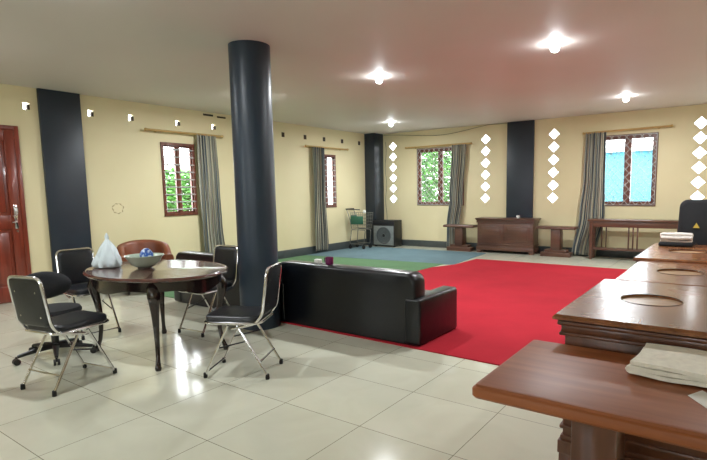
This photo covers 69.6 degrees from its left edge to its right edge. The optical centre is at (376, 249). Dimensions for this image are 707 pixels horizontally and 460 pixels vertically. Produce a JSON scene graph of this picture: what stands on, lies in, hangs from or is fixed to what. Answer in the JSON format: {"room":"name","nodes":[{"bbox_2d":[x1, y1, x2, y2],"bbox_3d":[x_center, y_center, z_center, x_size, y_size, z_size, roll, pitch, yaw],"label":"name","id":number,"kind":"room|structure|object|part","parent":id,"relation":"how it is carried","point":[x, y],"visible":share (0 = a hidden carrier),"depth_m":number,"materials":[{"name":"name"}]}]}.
{"room":"common room","nodes":[
{"label":"common room","id":0,"kind":"room"},
{"bbox_2d":[0,83,365,303],"bbox_3d":[-4.031,-0.882,7.976,0.070,2.868,13.690,4,8,35],"label":"wall","id":1,"kind":"structure","parent":0,"point":[123,159],"depth_m":8.40,"materials":[{"name":"paint"}]},
{"bbox_2d":[0,125,31,303],"bbox_3d":[-5.290,-0.376,6.070,0.109,2.335,1.935,4,8,35],"label":"door","id":2,"kind":"structure","parent":1,"relation":"in","point":[14,242],"depth_m":6.72,"materials":[{"name":"brown wood"}]},
{"bbox_3d":[-5.048,-0.436,6.455,0.016,1.840,0.590,4,8,35],"label":"panel","id":3,"kind":"part","parent":2,"relation":"part of","materials":[{"name":"brown wood"}]},
{"bbox_3d":[-4.797,-0.410,6.733,0.067,0.362,0.086,4,8,35],"label":"handle","id":4,"kind":"part","parent":2,"relation":"part of","materials":[{"name":"silver metal"}]},
{"bbox_2d":[36,88,91,294],"bbox_3d":[-4.445,-0.796,7.288,0.050,2.868,0.545,4,8,35],"label":"pillar","id":5,"kind":"structure","parent":1,"relation":"attached to","point":[60,119],"depth_m":7.21,"materials":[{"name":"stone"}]},
{"bbox_2d":[160,142,197,216],"bbox_3d":[-3.435,-1.206,8.785,0.104,1.240,0.645,4,8,35],"label":"window","id":6,"kind":"structure","parent":1,"relation":"in","point":[175,146],"depth_m":8.77,"materials":[{"name":"brown wood"}]},
{"bbox_3d":[-3.527,-1.192,8.671,0.045,1.140,0.250,4,8,35],"label":"sash","id":7,"kind":"part","parent":6,"relation":"part of","materials":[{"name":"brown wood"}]},
{"bbox_3d":[-3.358,-1.222,8.910,0.045,1.140,0.250,4,8,35],"label":"sash","id":8,"kind":"part","parent":6,"relation":"part of","materials":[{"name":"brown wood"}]},
{"bbox_2d":[144,128,223,137],"bbox_3d":[-3.295,-2.002,8.749,0.106,0.056,1.540,4,8,35],"label":"curtain rod","id":9,"kind":"object","parent":1,"relation":"attached to","point":[145,129],"visible":0.95,"depth_m":8.62,"materials":[{"name":"brown wood"}]},
{"bbox_2d":[197,134,224,252],"bbox_3d":[-2.996,-0.884,9.204,0.100,2.320,0.487,4,8,35],"label":"curtain","id":10,"kind":"object","parent":9,"relation":"hanging from","point":[209,183],"visible":0.86,"depth_m":9.16,"materials":[{"name":"fabric"}]},
{"bbox_2d":[278,239,366,258],"bbox_3d":[-2.274,0.158,10.492,0.030,0.175,6.958,4,8,35],"label":"baseboard","id":11,"kind":"structure","parent":1,"relation":"attached to","point":[283,254],"depth_m":11.60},
{"bbox_2d":[305,145,348,150],"bbox_3d":[-1.158,-2.354,11.768,0.106,0.056,1.530,4,8,35],"label":"curtain rod","id":12,"kind":"object","parent":1,"relation":"attached to","point":[309,146],"visible":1,"depth_m":11.72,"materials":[{"name":"brown wood"}]},
{"bbox_2d":[312,147,328,250],"bbox_3d":[-1.283,-1.149,11.634,0.096,2.340,0.470,4,8,35],"label":"curtain","id":13,"kind":"object","parent":12,"relation":"hanging from","point":[321,227],"visible":1,"depth_m":11.60,"materials":[{"name":"fabric"}]},
{"bbox_2d":[324,154,336,207],"bbox_3d":[-1.192,-1.605,11.950,0.104,1.240,0.615,4,8,35],"label":"window","id":14,"kind":"structure","parent":1,"relation":"in","point":[333,157],"depth_m":12.07,"materials":[{"name":"brown wood"}]},
{"bbox_3d":[-1.280,-1.591,11.842,0.045,1.140,0.236,4,8,35],"label":"sash","id":15,"kind":"part","parent":14,"relation":"part of","materials":[{"name":"brown wood"}]},
{"bbox_3d":[-1.119,-1.619,12.069,0.045,1.140,0.236,4,8,35],"label":"sash","id":16,"kind":"part","parent":14,"relation":"part of","materials":[{"name":"brown wood"}]},
{"bbox_2d":[325,159,335,202],"bbox_3d":[-1.159,-1.602,11.927,0.024,1.034,0.575,4,8,35],"label":"grille","id":17,"kind":"object","parent":14,"relation":"attached to","point":[333,161],"depth_m":12.09,"materials":[{"name":"white"}]},
{"bbox_2d":[364,133,383,245],"bbox_3d":[-0.063,-1.549,13.255,0.300,2.868,0.420,4,8,35],"label":"trim","id":18,"kind":"structure","parent":1,"relation":"attached to","point":[373,142],"depth_m":13.09,"materials":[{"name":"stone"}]},
{"bbox_2d":[228,40,280,330],"bbox_3d":[-1.258,-0.614,5.250,0.410,2.868,0.410,4,8,35],"label":"column","id":19,"kind":"structure","parent":0,"point":[249,60],"depth_m":5.07,"materials":[{"name":"paint"}]},
{"bbox_2d":[0,245,635,459],"bbox_3d":[0.552,0.894,4.952,11.379,0.120,13.990,4,8,35],"label":"floor","id":20,"kind":"structure","parent":0,"point":[332,396],"depth_m":3.50,"materials":[{"name":"tile"}]},
{"bbox_2d":[12,271,97,365],"bbox_3d":[-2.885,0.583,4.478,0.666,0.714,0.654,2,7,21],"label":"office chair","id":21,"kind":"object","parent":20,"relation":"on","point":[55,284],"visible":0.59,"depth_m":4.54,"materials":[{"name":"black fabric"}]},
{"bbox_3d":[-2.931,0.863,4.374,0.060,0.076,0.294,5,9,42],"label":"arm","id":22,"kind":"part","parent":21,"relation":"part of","materials":[{"name":"black plastic"}]},
{"bbox_3d":[-2.971,0.847,4.526,0.294,0.076,0.060,1,7,18],"label":"arm","id":23,"kind":"part","parent":21,"relation":"part of","materials":[{"name":"black plastic"}]},
{"bbox_3d":[-3.069,0.335,4.675,0.440,0.260,0.120,-7,9,-42],"label":"backrest","id":24,"kind":"part","parent":21,"relation":"part of","materials":[{"name":"black fabric"}]},
{"bbox_3d":[-2.762,0.863,4.355,0.060,0.076,0.294,-5,7,-29],"label":"arm","id":25,"kind":"part","parent":21,"relation":"part of","materials":[{"name":"black plastic"}]},
{"bbox_3d":[-2.838,0.534,4.444,0.450,0.070,0.450,-7,9,-42],"label":"seat","id":26,"kind":"part","parent":21,"relation":"part of","materials":[{"name":"black fabric"}]},
{"bbox_3d":[-2.817,0.833,4.623,0.060,0.076,0.294,0,7,6],"label":"arm","id":27,"kind":"part","parent":21,"relation":"part of","materials":[{"name":"black plastic"}]},
{"bbox_3d":[-2.696,0.842,4.524,0.294,0.076,0.060,-3,7,-18],"label":"arm","id":28,"kind":"part","parent":21,"relation":"part of","materials":[{"name":"black plastic"}]},
{"bbox_2d":[7,275,116,396],"bbox_3d":[-2.349,0.579,3.816,0.412,0.856,0.546,2,7,24],"label":"folding chair","id":29,"kind":"object","parent":20,"relation":"on","point":[27,293],"visible":1,"depth_m":3.63,"materials":[{"name":"black plastic"}]},
{"bbox_3d":[-2.446,0.375,3.579,0.336,0.350,0.075,2,7,24],"label":"backrest","id":30,"kind":"part","parent":29,"relation":"part of","materials":[{"name":"black leather"}]},
{"bbox_3d":[-2.550,0.799,3.800,0.021,0.401,0.243,2,7,26],"label":"leg","id":31,"kind":"part","parent":29,"relation":"part of","materials":[{"name":"silver metal"}]},
{"bbox_3d":[-2.400,0.407,3.687,0.382,0.482,0.309,2,7,24],"label":"frame","id":32,"kind":"part","parent":29,"relation":"part of","materials":[{"name":"silver metal"}]},
{"bbox_3d":[-2.336,0.537,3.842,0.380,0.058,0.430,2,7,24],"label":"seat","id":33,"kind":"part","parent":29,"relation":"part of","materials":[{"name":"black leather"}]},
{"bbox_3d":[-2.336,0.572,3.846,0.412,0.022,0.462,2,7,24],"label":"seat frame","id":34,"kind":"part","parent":29,"relation":"part of","materials":[{"name":"silver metal"}]},
{"bbox_3d":[-2.237,0.810,3.663,0.021,0.401,0.243,2,7,21],"label":"leg","id":35,"kind":"part","parent":29,"relation":"part of","materials":[{"name":"silver metal"}]},
{"bbox_3d":[-2.437,0.768,4.055,0.021,0.399,0.214,2,7,21],"label":"leg","id":36,"kind":"part","parent":29,"relation":"part of","materials":[{"name":"silver metal"}]},
{"bbox_3d":[-2.125,0.779,3.918,0.021,0.399,0.214,2,7,26],"label":"leg","id":37,"kind":"part","parent":29,"relation":"part of","materials":[{"name":"silver metal"}]},
{"bbox_2d":[55,247,120,339],"bbox_3d":[-2.974,0.428,5.224,0.546,0.856,0.412,4,8,39],"label":"folding chair","id":38,"kind":"object","parent":20,"relation":"on","point":[71,263],"visible":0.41,"depth_m":5.28,"materials":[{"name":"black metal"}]},
{"bbox_3d":[-3.069,0.235,5.277,0.309,0.482,0.382,4,8,39],"label":"frame","id":39,"kind":"part","parent":38,"relation":"part of","materials":[{"name":"silver metal"}]},
{"bbox_3d":[-3.158,0.184,5.344,0.075,0.350,0.336,4,8,39],"label":"backrest","id":40,"kind":"part","parent":38,"relation":"part of","materials":[{"name":"black leather"}]},
{"bbox_3d":[-2.949,0.392,5.199,0.430,0.058,0.380,4,8,39],"label":"seat","id":41,"kind":"part","parent":38,"relation":"part of","materials":[{"name":"black leather"}]},
{"bbox_3d":[-2.948,0.426,5.203,0.462,0.022,0.412,4,8,39],"label":"seat frame","id":42,"kind":"part","parent":38,"relation":"part of","materials":[{"name":"silver metal"}]},
{"bbox_3d":[-2.738,0.633,5.279,0.214,0.399,0.021,4,8,36],"label":"leg","id":43,"kind":"part","parent":38,"relation":"part of","materials":[{"name":"silver metal"}]},
{"bbox_2d":[117,239,173,294],"bbox_3d":[-3.406,0.237,7.446,0.720,0.728,0.648,-5,8,-31],"label":"armchair","id":44,"kind":"object","parent":20,"relation":"on","point":[134,246],"visible":0.3,"depth_m":7.54,"materials":[{"name":"brown leather"}]},
{"bbox_3d":[-3.407,0.198,7.442,0.720,0.650,0.648,-5,8,-31],"label":"backrest","id":45,"kind":"part","parent":44,"relation":"part of","materials":[{"name":"brown leather"}]},
{"bbox_2d":[83,259,228,371],"bbox_3d":[-1.964,0.539,4.577,1.470,0.752,1.060,4,8,35],"label":"table","id":46,"kind":"object","parent":20,"relation":"on","point":[195,276],"visible":0.87,"depth_m":4.19,"materials":[{"name":"brown wood"}]},
{"bbox_3d":[-2.520,0.565,4.588,0.148,0.715,0.099,-1,7,-1],"label":"leg","id":47,"kind":"part","parent":46,"relation":"part of","materials":[{"name":"brown wood"}]},
{"bbox_2d":[91,233,121,267],"bbox_3d":[-2.461,0.005,4.638,0.241,0.313,0.240,-2,7,-6],"label":"plastic bag","id":48,"kind":"object","parent":46,"relation":"on","point":[107,256],"visible":1,"depth_m":4.57,"materials":[{"name":"white plastic"}]},
{"bbox_2d":[124,253,163,268],"bbox_3d":[-2.094,0.106,4.578,0.336,0.116,0.336,4,8,35],"label":"bowl","id":49,"kind":"object","parent":46,"relation":"on","point":[135,260],"visible":0.96,"depth_m":4.48,"materials":[{"name":"white ceramic"}]},
{"bbox_2d":[139,248,152,256],"bbox_3d":[-2.107,0.059,4.639,0.120,0.146,0.120,4,8,35],"label":"decorative ball","id":50,"kind":"object","parent":49,"relation":"in","point":[145,252],"visible":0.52,"depth_m":4.60,"materials":[{"name":"blue ceramic"}]},
{"bbox_3d":[-1.768,0.613,4.061,0.099,0.715,0.148,-3,7,-19],"label":"leg","id":51,"kind":"part","parent":46,"relation":"part of","materials":[{"name":"brown wood"}]},
{"bbox_3d":[-2.159,0.501,5.097,0.099,0.715,0.148,-3,7,-19],"label":"leg","id":52,"kind":"part","parent":46,"relation":"part of","materials":[{"name":"brown wood"}]},
{"bbox_3d":[-1.407,0.549,4.570,0.148,0.715,0.099,-1,7,-1],"label":"leg","id":53,"kind":"part","parent":46,"relation":"part of","materials":[{"name":"brown wood"}]},
{"bbox_2d":[178,244,237,337],"bbox_3d":[-1.741,0.404,5.268,0.412,0.856,0.546,3,8,31],"label":"folding chair","id":54,"kind":"object","parent":20,"relation":"on","point":[227,255],"visible":0.59,"depth_m":5.35,"materials":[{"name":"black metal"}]},
{"bbox_3d":[-1.966,0.625,5.243,0.021,0.399,0.214,3,8,34],"label":"leg","id":55,"kind":"part","parent":54,"relation":"part of","materials":[{"name":"silver metal"}]},
{"bbox_3d":[-1.758,0.403,5.239,0.412,0.022,0.462,3,8,31],"label":"seat frame","id":56,"kind":"part","parent":54,"relation":"part of","materials":[{"name":"silver metal"}]},
{"bbox_3d":[-1.674,0.640,5.068,0.030,0.399,0.214,3,8,31],"label":"leg","id":57,"kind":"part","parent":54,"relation":"part of","materials":[{"name":"silver metal"}]},
{"bbox_3d":[-1.758,0.369,5.235,0.380,0.058,0.430,3,8,31],"label":"seat","id":58,"kind":"part","parent":54,"relation":"part of","materials":[{"name":"black leather"}]},
{"bbox_3d":[-1.624,0.149,5.439,0.336,0.350,0.075,3,8,31],"label":"backrest","id":59,"kind":"part","parent":54,"relation":"part of","materials":[{"name":"black leather"}]},
{"bbox_3d":[-1.682,0.205,5.347,0.382,0.482,0.309,3,8,31],"label":"frame","id":60,"kind":"part","parent":54,"relation":"part of","materials":[{"name":"silver metal"}]},
{"bbox_2d":[203,262,282,379],"bbox_3d":[-1.048,0.538,3.997,0.546,0.856,0.412,0,7,6],"label":"folding chair","id":61,"kind":"object","parent":20,"relation":"on","point":[241,316],"visible":1,"depth_m":3.86,"materials":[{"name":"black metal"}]},
{"bbox_3d":[-1.222,0.770,3.870,0.214,0.399,0.021,-1,7,4],"label":"leg","id":62,"kind":"part","parent":61,"relation":"part of","materials":[{"name":"silver metal"}]},
{"bbox_3d":[-1.185,0.731,4.207,0.214,0.399,0.021,0,7,9],"label":"leg","id":63,"kind":"part","parent":61,"relation":"part of","materials":[{"name":"silver metal"}]},
{"bbox_3d":[-1.081,0.500,3.996,0.430,0.058,0.380,0,7,6],"label":"seat","id":64,"kind":"part","parent":61,"relation":"part of","materials":[{"name":"black leather"}]},
{"bbox_3d":[-1.080,0.534,4.000,0.462,0.022,0.412,0,7,6],"label":"seat frame","id":65,"kind":"part","parent":61,"relation":"part of","materials":[{"name":"silver metal"}]},
{"bbox_3d":[-0.944,0.769,3.839,0.243,0.401,0.021,0,7,8],"label":"leg","id":66,"kind":"part","parent":61,"relation":"part of","materials":[{"name":"silver metal"}]},
{"bbox_3d":[-0.932,0.351,3.962,0.309,0.482,0.382,0,7,6],"label":"frame","id":67,"kind":"part","parent":61,"relation":"part of","materials":[{"name":"silver metal"}]},
{"bbox_3d":[-0.907,0.730,4.176,0.243,0.401,0.021,0,7,4],"label":"leg","id":68,"kind":"part","parent":61,"relation":"part of","materials":[{"name":"silver metal"}]},
{"bbox_3d":[-0.820,0.307,3.945,0.075,0.350,0.336,0,7,6],"label":"backrest","id":69,"kind":"part","parent":61,"relation":"part of","materials":[{"name":"black plastic"}]},
{"bbox_2d":[164,255,441,297],"bbox_3d":[-1.422,0.425,8.768,3.330,0.008,4.610,4,8,35],"label":"carpet","id":70,"kind":"object","parent":20,"relation":"on","point":[402,265],"visible":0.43,"depth_m":9.91,"materials":[{"name":"green carpet"}]},
{"bbox_2d":[174,251,239,307],"bbox_3d":[-1.707,0.364,6.410,1.840,0.655,0.752,4,8,35],"label":"sofa","id":71,"kind":"object","parent":70,"relation":"on","point":[232,296],"visible":0.09,"depth_m":6.29,"materials":[{"name":"black leather"}]},
{"bbox_3d":[-2.388,0.432,6.902,0.170,0.430,0.752,4,8,35],"label":"armrest","id":72,"kind":"part","parent":71,"relation":"part of","materials":[{"name":"black leather"}]},
{"bbox_2d":[373,219,401,246],"bbox_3d":[0.261,-0.419,12.997,0.640,0.670,0.407,3,8,33],"label":"speaker","id":73,"kind":"object","parent":20,"relation":"on","point":[385,232],"visible":1,"depth_m":12.83,"materials":[{"name":"black plastic"}]},
{"bbox_3d":[0.165,-0.672,12.808,0.620,0.100,0.010,3,8,33],"label":"control panel","id":74,"kind":"part","parent":73,"relation":"part of","materials":[{"name":"black plastic"}]},
{"bbox_3d":[0.165,-0.355,12.847,0.590,0.480,0.012,3,8,33],"label":"panel","id":75,"kind":"part","parent":73,"relation":"part of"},
{"bbox_2d":[308,246,485,264],"bbox_3d":[0.473,0.108,11.269,3.530,0.009,2.185,4,8,35],"label":"carpet","id":76,"kind":"object","parent":20,"relation":"on","point":[378,253],"visible":1,"depth_m":11.16,"materials":[{"name":"blue carpet"}]},
{"bbox_2d":[346,208,372,248],"bbox_3d":[-0.420,-0.521,12.521,0.578,0.984,0.380,2,7,27],"label":"shopping trolley","id":77,"kind":"object","parent":76,"relation":"on","point":[354,219],"visible":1,"depth_m":12.42,"materials":[{"name":"grey metal"}]},
{"bbox_3d":[-0.425,-0.736,12.485,0.364,0.220,0.320,2,7,27],"label":"panel","id":78,"kind":"part","parent":77,"relation":"part of","materials":[{"name":"green plastic"}]},
{"bbox_2d":[350,212,372,228],"bbox_3d":[-0.374,-0.716,12.473,0.465,0.387,0.345,2,7,27],"label":"basket","id":79,"kind":"object","parent":77,"relation":"on","point":[354,219],"depth_m":12.39,"materials":[{"name":"grey metal"}]},
{"bbox_2d":[281,259,627,365],"bbox_3d":[1.678,0.572,7.042,3.805,0.010,5.755,4,8,35],"label":"carpet","id":80,"kind":"object","parent":20,"relation":"on","point":[503,307],"visible":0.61,"depth_m":6.30,"materials":[{"name":"red carpet"}]},
{"bbox_2d":[279,260,456,345],"bbox_3d":[-0.167,0.462,5.332,1.865,0.655,0.752,4,8,35],"label":"sofa","id":81,"kind":"object","parent":80,"relation":"on","point":[392,305],"visible":0.98,"depth_m":4.89,"materials":[{"name":"black leather"}]},
{"bbox_3d":[-0.858,0.530,5.830,0.170,0.430,0.752,4,8,35],"label":"armrest","id":82,"kind":"part","parent":81,"relation":"part of","materials":[{"name":"black leather"}]},
{"bbox_2d":[314,259,321,263],"bbox_3d":[-0.614,0.123,5.287,0.070,0.046,0.050,4,8,35],"label":"pack","id":83,"kind":"object","parent":81,"relation":"on","point":[317,261],"visible":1,"depth_m":5.26,"materials":[{"name":"white plastic"}]},
{"bbox_2d":[324,257,332,264],"bbox_3d":[-0.490,0.115,5.204,0.084,0.075,0.100,-3,7,-20],"label":"mug","id":84,"kind":"object","parent":81,"relation":"on","point":[328,260],"visible":1,"depth_m":5.16,"materials":[{"name":"purple plastic"}]},
{"bbox_3d":[0.528,0.619,4.859,0.170,0.430,0.752,4,8,35],"label":"armrest","id":85,"kind":"part","parent":81,"relation":"part of","materials":[{"name":"black leather"}]},
{"bbox_2d":[443,224,476,251],"bbox_3d":[1.940,-0.275,11.792,0.770,0.605,0.310,4,8,35],"label":"pedestal table","id":86,"kind":"object","parent":20,"relation":"on","point":[460,244],"visible":0.94,"depth_m":11.70,"materials":[{"name":"brown wood"}]},
{"bbox_2d":[475,217,540,254],"bbox_3d":[2.881,-0.312,11.238,1.360,0.775,0.460,4,8,35],"label":"base cabinet","id":87,"kind":"object","parent":20,"relation":"on","point":[514,234],"visible":1,"depth_m":11.03,"materials":[{"name":"brown wood"}]},
{"bbox_3d":[2.522,-0.361,11.254,0.550,0.410,0.018,4,8,35],"label":"panel","id":88,"kind":"part","parent":87,"relation":"part of","materials":[{"name":"brown wood"}]},
{"bbox_3d":[2.885,-0.061,11.267,1.300,0.150,0.400,4,8,35],"label":"moulding","id":89,"kind":"part","parent":87,"relation":"part of","materials":[{"name":"brown wood"}]},
{"bbox_3d":[2.876,-0.631,11.202,1.324,0.074,0.424,4,8,35],"label":"cornice","id":90,"kind":"part","parent":87,"relation":"part of","materials":[{"name":"brown wood"}]},
{"bbox_3d":[3.021,-0.329,10.904,0.550,0.410,0.018,4,8,35],"label":"panel","id":91,"kind":"part","parent":87,"relation":"part of","materials":[{"name":"brown wood"}]},
{"bbox_2d":[536,225,578,257],"bbox_3d":[3.729,-0.170,10.538,0.795,0.625,0.310,4,8,35],"label":"desk","id":92,"kind":"object","parent":20,"relation":"on","point":[556,249],"visible":1,"depth_m":10.44,"materials":[{"name":"brown wood"}]},
{"bbox_2d":[472,340,706,459],"bbox_3d":[0.905,0.830,2.082,0.798,0.650,0.732,4,8,35],"label":"desk","id":93,"kind":"object","parent":20,"relation":"on","point":[593,389],"visible":1,"depth_m":1.91,"materials":[{"name":"brown wood"}]},
{"bbox_2d":[625,343,706,387],"bbox_3d":[1.282,0.469,2.012,0.487,0.060,0.334,4,8,39],"label":"folded cloth","id":94,"kind":"object","parent":93,"relation":"on","point":[667,363],"visible":1,"depth_m":2.00,"materials":[{"name":"beige fabric"}]},
{"bbox_2d":[688,390,706,407],"bbox_3d":[1.158,0.529,1.797,0.091,0.002,0.145,-1,7,-4],"label":"paper","id":95,"kind":"object","parent":93,"relation":"on","point":[700,397],"visible":1,"depth_m":1.81,"materials":[{"name":"white paper"}]},
{"bbox_2d":[552,279,706,459],"bbox_3d":[1.507,0.665,2.826,0.720,0.788,1.185,4,8,35],"label":"wooden table","id":96,"kind":"object","parent":20,"relation":"on","point":[620,316],"visible":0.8,"depth_m":2.45,"materials":[{"name":"brown wood"}]},
{"bbox_3d":[1.502,0.347,2.790,0.684,0.074,1.149,4,8,35],"label":"cornice","id":97,"kind":"part","parent":96,"relation":"part of","materials":[{"name":"brown wood"}]},
{"bbox_3d":[1.511,0.923,2.855,0.660,0.150,1.125,4,8,35],"label":"moulding","id":98,"kind":"part","parent":96,"relation":"part of","materials":[{"name":"brown wood"}]},
{"bbox_2d":[587,218,677,258],"bbox_3d":[4.907,-0.177,9.702,1.640,0.790,0.340,4,8,35],"label":"console table","id":99,"kind":"object","parent":20,"relation":"on","point":[593,222],"visible":0.7,"depth_m":9.66,"materials":[{"name":"brown wood"}]},
{"bbox_3d":[4.227,-0.183,10.030,0.068,0.750,0.068,4,8,35],"label":"leg","id":100,"kind":"part","parent":99,"relation":"part of","materials":[{"name":"brown wood"}]},
{"bbox_3d":[4.370,-0.209,10.232,0.068,0.750,0.068,4,8,35],"label":"leg","id":101,"kind":"part","parent":99,"relation":"part of","materials":[{"name":"brown wood"}]},
{"bbox_2d":[592,247,645,251],"bbox_3d":[4.910,0.010,9.723,1.480,0.035,0.260,4,8,35],"label":"shelf","id":102,"kind":"object","parent":99,"relation":"attached to","point":[632,249],"depth_m":9.81,"materials":[{"name":"brown wood"}]},
{"bbox_2d":[615,260,706,286],"bbox_3d":[2.216,0.552,3.745,0.700,0.783,1.085,4,8,35],"label":"base cabinet","id":103,"kind":"object","parent":20,"relation":"on","point":[690,274],"visible":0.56,"depth_m":3.67,"materials":[{"name":"brown wood"}]},
{"bbox_2d":[633,243,706,263],"bbox_3d":[2.887,0.414,4.764,0.705,0.803,1.350,4,8,35],"label":"base cabinet","id":104,"kind":"object","parent":20,"relation":"on","point":[697,254],"visible":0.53,"depth_m":4.50,"materials":[{"name":"brown wood"}]},
{"bbox_2d":[658,241,693,246],"bbox_3d":[3.055,-0.059,5.183,0.300,0.041,0.260,4,8,35],"label":"laptop bag","id":105,"kind":"object","parent":104,"relation":"on","point":[671,244],"visible":0.84,"depth_m":5.09,"materials":[{"name":"black fabric"}]},
{"bbox_2d":[660,232,693,242],"bbox_3d":[3.053,-0.126,5.176,0.293,0.084,0.279,3,8,32],"label":"towel","id":106,"kind":"object","parent":105,"relation":"on","point":[665,236],"visible":1,"depth_m":5.09,"materials":[{"name":"white fabric"}]},
{"bbox_2d":[677,200,706,244],"bbox_3d":[3.659,0.075,5.608,0.598,1.260,0.639,4,8,35],"label":"swivel chair","id":107,"kind":"object","parent":20,"relation":"on","point":[692,213],"visible":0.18,"depth_m":5.39,"materials":[{"name":"black fabric"}]},
{"bbox_2d":[0,0,706,133],"bbox_3d":[0.504,-2.073,4.612,11.379,0.120,13.990,4,8,35],"label":"ceiling","id":108,"kind":"structure","parent":0,"point":[443,64],"depth_m":5.47,"materials":[{"name":"paint"}]},
{"bbox_2d":[374,75,383,82],"bbox_3d":[0.025,-2.176,6.511,0.124,0.092,0.124,4,8,35],"label":"ceiling light","id":109,"kind":"object","parent":108,"relation":"attached to","point":[378,77],"visible":1,"depth_m":6.48,"materials":[{"name":"white plastic"}]},
{"bbox_3d":[0.026,-2.167,6.512,0.084,0.074,0.084,4,8,35],"label":"bulb","id":110,"kind":"part","parent":109,"relation":"part of","materials":[{"name":"white glass"}]},
{"bbox_2d":[549,41,560,52],"bbox_3d":[1.807,-2.050,5.162,0.124,0.092,0.124,4,8,35],"label":"ceiling light","id":111,"kind":"object","parent":108,"relation":"attached to","point":[554,45],"visible":1,"depth_m":5.13,"materials":[{"name":"white plastic"}]},
{"bbox_3d":[1.808,-2.041,5.162,0.084,0.074,0.084,4,8,35],"label":"bulb","id":112,"kind":"part","parent":111,"relation":"part of","materials":[{"name":"white glass"}]},
{"bbox_2d":[622,95,629,101],"bbox_3d":[4.026,-2.435,8.216,0.124,0.092,0.124,4,8,35],"label":"ceiling light","id":113,"kind":"object","parent":108,"relation":"attached to","point":[625,98],"visible":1,"depth_m":8.19,"materials":[{"name":"white plastic"}]},
{"bbox_2d":[383,104,706,248],"bbox_3d":[4.483,-1.291,10.362,11.079,2.868,0.060,4,8,35],"label":"wall","id":114,"kind":"structure","parent":0,"point":[676,144],"depth_m":10.80,"materials":[{"name":"paint"}]},
{"bbox_2d":[385,142,386,211],"bbox_3d":[0.238,-1.534,13.288,0.050,2.501,0.012,4,8,35],"label":"cable","id":115,"kind":"object","parent":114,"relation":"attached to","point":[385,142],"visible":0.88,"depth_m":13.25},
{"bbox_2d":[405,142,471,148],"bbox_3d":[1.458,-2.500,12.236,1.820,0.056,0.106,4,8,35],"label":"curtain rod","id":116,"kind":"object","parent":114,"relation":"attached to","point":[415,147],"visible":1,"depth_m":12.19,"materials":[{"name":"brown wood"}]},
{"bbox_2d":[447,144,465,245],"bbox_3d":[1.884,-1.252,12.049,0.490,2.430,0.091,4,8,35],"label":"curtain","id":117,"kind":"object","parent":116,"relation":"hanging from","point":[458,154],"visible":0.84,"depth_m":12.02,"materials":[{"name":"fabric"}]},
{"bbox_2d":[417,147,463,204],"bbox_3d":[1.546,-1.775,12.375,1.280,1.395,0.112,4,8,35],"label":"window","id":118,"kind":"structure","parent":114,"relation":"in","point":[439,150],"depth_m":12.43,"materials":[{"name":"brown wood"}]},
{"bbox_3d":[1.303,-1.792,12.562,0.568,1.295,0.045,4,8,35],"label":"sash","id":119,"kind":"part","parent":118,"relation":"part of","materials":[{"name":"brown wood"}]},
{"bbox_3d":[1.804,-1.760,12.211,0.568,1.295,0.045,4,8,35],"label":"sash","id":120,"kind":"part","parent":118,"relation":"part of","materials":[{"name":"brown wood"}]},
{"bbox_2d":[383,123,506,135],"bbox_3d":[1.525,-2.822,12.214,3.319,0.148,0.012,4,8,35],"label":"cable","id":121,"kind":"object","parent":114,"relation":"attached to","point":[502,123],"visible":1,"depth_m":12.15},
{"bbox_2d":[506,120,534,252],"bbox_3d":[3.155,-1.369,11.225,0.597,2.868,0.050,4,8,35],"label":"trim","id":122,"kind":"structure","parent":114,"relation":"attached to","point":[520,134],"depth_m":11.15,"materials":[{"name":"dark charcoal paint"}]},
{"bbox_2d":[402,239,641,257],"bbox_3d":[4.601,0.069,10.394,10.779,0.155,0.030,4,8,35],"label":"baseboard","id":123,"kind":"structure","parent":114,"relation":"attached to","point":[424,243],"depth_m":11.07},
{"bbox_2d":[582,124,672,134],"bbox_3d":[4.835,-2.323,9.865,1.600,0.074,0.106,4,8,35],"label":"curtain rod","id":124,"kind":"object","parent":114,"relation":"attached to","point":[671,125],"visible":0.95,"depth_m":9.76,"materials":[{"name":"brown wood"}]},
{"bbox_2d":[572,132,605,254],"bbox_3d":[4.313,-1.114,10.324,0.613,2.470,0.145,4,8,35],"label":"curtain","id":125,"kind":"object","parent":124,"relation":"hanging from","point":[592,202],"visible":0.88,"depth_m":10.28,"materials":[{"name":"fabric"}]},
{"bbox_2d":[605,132,658,205],"bbox_3d":[4.931,-1.558,10.003,1.038,1.395,0.112,4,8,35],"label":"window","id":126,"kind":"structure","parent":114,"relation":"in","point":[628,138],"depth_m":9.93,"materials":[{"name":"brown wood"}]},
{"bbox_3d":[4.738,-1.572,10.155,0.447,1.295,0.045,4,8,35],"label":"sash","id":127,"kind":"part","parent":126,"relation":"part of","materials":[{"name":"brown wood"}]},
{"bbox_3d":[5.140,-1.546,9.874,0.447,1.295,0.045,4,8,35],"label":"sash","id":128,"kind":"part","parent":126,"relation":"part of","materials":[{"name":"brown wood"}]},
{"label":"outside","id":129,"kind":"structure","parent":0,"visible":0},
{"bbox_3d":[0.207,0.882,7.357,36.000,0.370,40.000,4,8,35],"label":"ground","id":130,"kind":"structure","parent":129,"visible":0},
{"bbox_2d":[165,165,191,211],"bbox_3d":[-4.950,-1.033,12.780,2.401,2.496,2.442,4,8,35],"label":"tree","id":131,"kind":"object","parent":130,"relation":"on","point":[167,175],"visible":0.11,"depth_m":12.14,"materials":[{"name":"green plant"}]},
{"bbox_2d":[421,151,451,201],"bbox_3d":[2.131,-2.211,17.062,2.574,3.513,2.625,4,8,35],"label":"tree","id":132,"kind":"object","parent":130,"relation":"on","point":[446,162],"visible":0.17,"depth_m":16.36,"materials":[{"name":"green plant"}]},
{"bbox_2d":[605,139,652,200],"bbox_3d":[8.273,-2.051,16.550,2.650,3.110,2.000,4,8,35],"label":"shed","id":133,"kind":"object","parent":130,"relation":"on","point":[645,144],"visible":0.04,"depth_m":15.87,"materials":[{"name":"teal paint"}]}
]}

